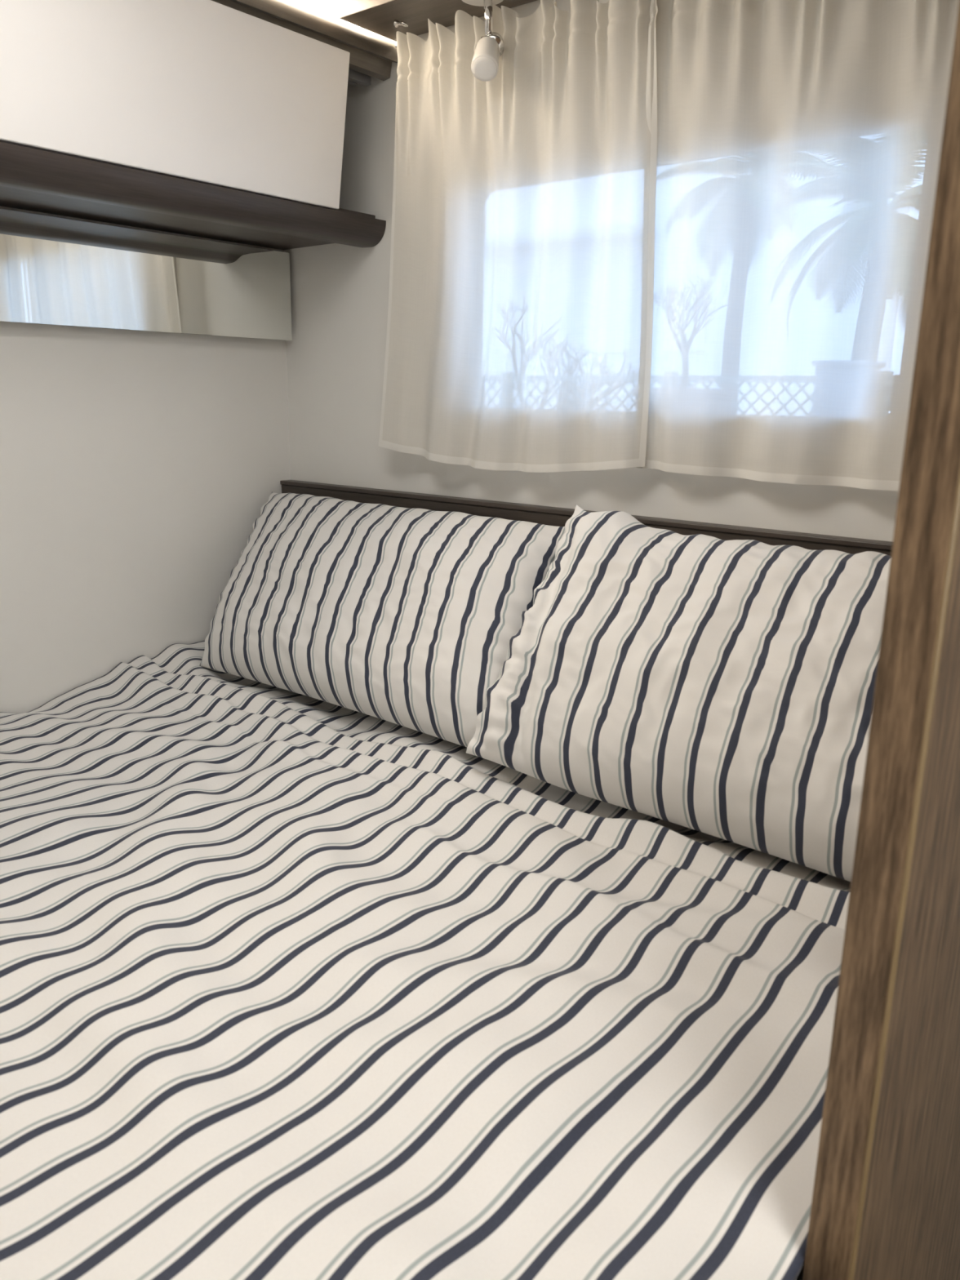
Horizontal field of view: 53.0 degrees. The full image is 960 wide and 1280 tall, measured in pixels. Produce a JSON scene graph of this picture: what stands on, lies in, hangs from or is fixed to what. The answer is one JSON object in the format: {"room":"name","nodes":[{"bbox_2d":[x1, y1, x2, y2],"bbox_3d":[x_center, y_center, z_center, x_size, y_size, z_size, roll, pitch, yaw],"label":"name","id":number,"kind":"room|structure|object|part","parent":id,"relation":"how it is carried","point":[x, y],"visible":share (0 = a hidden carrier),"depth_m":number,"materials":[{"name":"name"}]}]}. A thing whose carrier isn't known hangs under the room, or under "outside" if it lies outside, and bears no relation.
{"room":"camper van bedroom","nodes":[
{"label":"camper van bedroom","id":0,"kind":"room"},
{"bbox_2d":[0,205,290,713],"bbox_3d":[-1.252,0.089,1.057,0.040,1.965,2.650,12,18,38],"label":"wall","id":1,"kind":"structure","parent":0,"point":[138,468],"depth_m":1.71,"materials":[{"name":"paint"}]},
{"bbox_2d":[0,208,292,340],"bbox_3d":[-0.860,-0.534,1.319,0.031,0.162,1.509,12,18,38],"label":"mirror","id":2,"kind":"object","parent":1,"relation":"attached to","point":[59,271],"visible":1,"depth_m":1.62,"materials":[{"name":"grey mirror"}]},
{"bbox_2d":[0,0,398,249],"bbox_3d":[-0.863,-0.713,1.032,0.318,0.337,1.899,12,18,38],"label":"upper cabinet","id":3,"kind":"object","parent":1,"relation":"attached to","point":[223,120],"visible":0.96,"depth_m":1.38,"materials":[{"name":"grey"}]},
{"bbox_2d":[0,142,386,249],"bbox_3d":[-0.879,-0.573,1.080,0.283,0.041,1.899,12,18,38],"label":"shelf","id":4,"kind":"object","parent":3,"relation":"attached to","point":[55,178],"depth_m":1.45,"materials":[{"name":"brown wood"}]},
{"bbox_3d":[-0.804,-0.828,0.954,0.169,0.074,1.898,12,18,38],"label":"cornice","id":5,"kind":"part","parent":3,"relation":"part of","materials":[{"name":"wood"}]},
{"bbox_3d":[-0.807,-0.792,0.947,0.012,0.020,1.870,12,18,38],"label":"door rail","id":6,"kind":"part","parent":3,"relation":"part of","materials":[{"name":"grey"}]},
{"bbox_3d":[-0.788,-0.789,0.939,0.012,0.022,1.882,12,18,38],"label":"door rail","id":7,"kind":"part","parent":3,"relation":"part of","materials":[{"name":"grey metal"}]},
{"bbox_2d":[283,0,898,542],"bbox_3d":[0.501,0.063,1.269,2.480,1.965,0.165,12,18,38],"label":"wall","id":8,"kind":"structure","parent":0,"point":[335,353],"depth_m":1.71,"materials":[{"name":"paint"}]},
{"bbox_2d":[393,19,408,27],"bbox_3d":[-0.124,-0.975,1.519,0.024,0.013,0.014,10,17,31],"label":"screw eye","id":9,"kind":"object","parent":8,"relation":"attached to","point":[396,23],"visible":1,"depth_m":1.52,"materials":[{"name":"silver metal"}]},
{"bbox_2d":[462,0,504,81],"bbox_3d":[0.000,-0.878,1.400,0.072,0.131,0.100,4,15,10],"label":"spot lamp","id":10,"kind":"object","parent":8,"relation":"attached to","point":[485,62],"visible":1,"depth_m":1.38,"materials":[{"name":"white plastic"}]},
{"bbox_3d":[0.010,-0.838,1.386,0.039,0.060,0.058,4,15,14],"label":"lamp shade","id":11,"kind":"part","parent":10,"relation":"part of","materials":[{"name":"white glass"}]},
{"bbox_3d":[0.012,-0.903,1.397,0.016,0.059,0.012,12,18,38],"label":"stem","id":12,"kind":"part","parent":10,"relation":"part of","materials":[{"name":"silver metal"}]},
{"bbox_2d":[280,480,892,555],"bbox_3d":[0.147,0.093,1.619,1.432,0.622,0.028,12,18,38],"label":"headboard","id":13,"kind":"object","parent":8,"relation":"attached to","point":[545,515],"visible":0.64,"depth_m":1.57,"materials":[{"name":"brown wood"}]},
{"bbox_3d":[-0.282,-0.680,0.076,2.500,0.040,2.690,12,18,38],"label":"ceiling","id":14,"kind":"structure","parent":0,"visible":0},
{"bbox_2d":[294,0,359,26],"bbox_3d":[-0.774,-0.877,0.924,0.078,0.012,1.868,12,18,38],"label":"led strip","id":15,"kind":"object","parent":14,"relation":"attached to","point":[331,7],"visible":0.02,"depth_m":1.55,"materials":[{"name":"white plastic"}]},
{"bbox_3d":[-0.313,1.268,0.574,2.500,0.050,2.690,12,18,38],"label":"floor","id":16,"kind":"structure","parent":0,"visible":0},
{"bbox_2d":[802,0,959,1279],"bbox_3d":[0.469,0.169,0.852,0.029,1.964,0.799,12,18,38],"label":"partition panel","id":17,"kind":"object","parent":16,"relation":"on","point":[886,1202],"visible":1,"depth_m":0.54,"materials":[{"name":"brown wood"}]},
{"bbox_3d":[-0.482,0.813,1.026,1.428,0.599,1.918,12,18,38],"label":"bed base","id":18,"kind":"object","parent":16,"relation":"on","visible":0},
{"bbox_2d":[795,1264,804,1279],"bbox_3d":[-0.476,0.426,0.926,1.424,0.199,1.916,12,18,38],"label":"mattress","id":19,"kind":"object","parent":18,"relation":"on","point":[799,1277],"visible":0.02,"depth_m":0.64,"materials":[{"name":"black fabric"}]},
{"bbox_2d":[0,640,850,1279],"bbox_3d":[-0.480,0.394,0.865,1.484,0.265,1.852,12,18,38],"label":"duvet","id":20,"kind":"object","parent":19,"relation":"on","point":[293,985],"visible":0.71,"depth_m":0.83,"materials":[{"name":"fabric"}]},
{"bbox_2d":[200,492,564,746],"bbox_3d":[-0.192,-0.068,1.619,0.824,0.298,0.286,12,18,38],"label":"pillow","id":21,"kind":"object","parent":20,"relation":"on","point":[406,617],"visible":0.91,"depth_m":1.51,"materials":[{"name":"fabric"}]},
{"bbox_2d":[466,505,890,881],"bbox_3d":[0.313,0.038,1.172,0.633,0.336,0.318,12,18,38],"label":"pillow","id":22,"kind":"object","parent":20,"relation":"on","point":[722,689],"visible":0.86,"depth_m":1.13,"materials":[{"name":"fabric"}]},
{"bbox_3d":[0.287,-0.868,1.268,1.095,0.039,0.010,12,18,38],"label":"wire","id":23,"kind":"object","parent":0,"visible":0},
{"bbox_2d":[378,0,657,472],"bbox_3d":[0.030,-0.608,1.495,0.538,0.681,0.056,12,18,38],"label":"curtain","id":24,"kind":"object","parent":23,"relation":"hanging from","point":[520,322],"visible":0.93,"depth_m":1.47,"materials":[{"name":"white fabric"}]},
{"bbox_2d":[635,0,959,490],"bbox_3d":[0.453,-0.517,1.177,0.589,0.652,0.046,12,18,38],"label":"curtain","id":25,"kind":"object","parent":23,"relation":"hanging from","point":[799,141],"visible":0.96,"depth_m":1.23,"materials":[{"name":"white fabric"}]}
]}

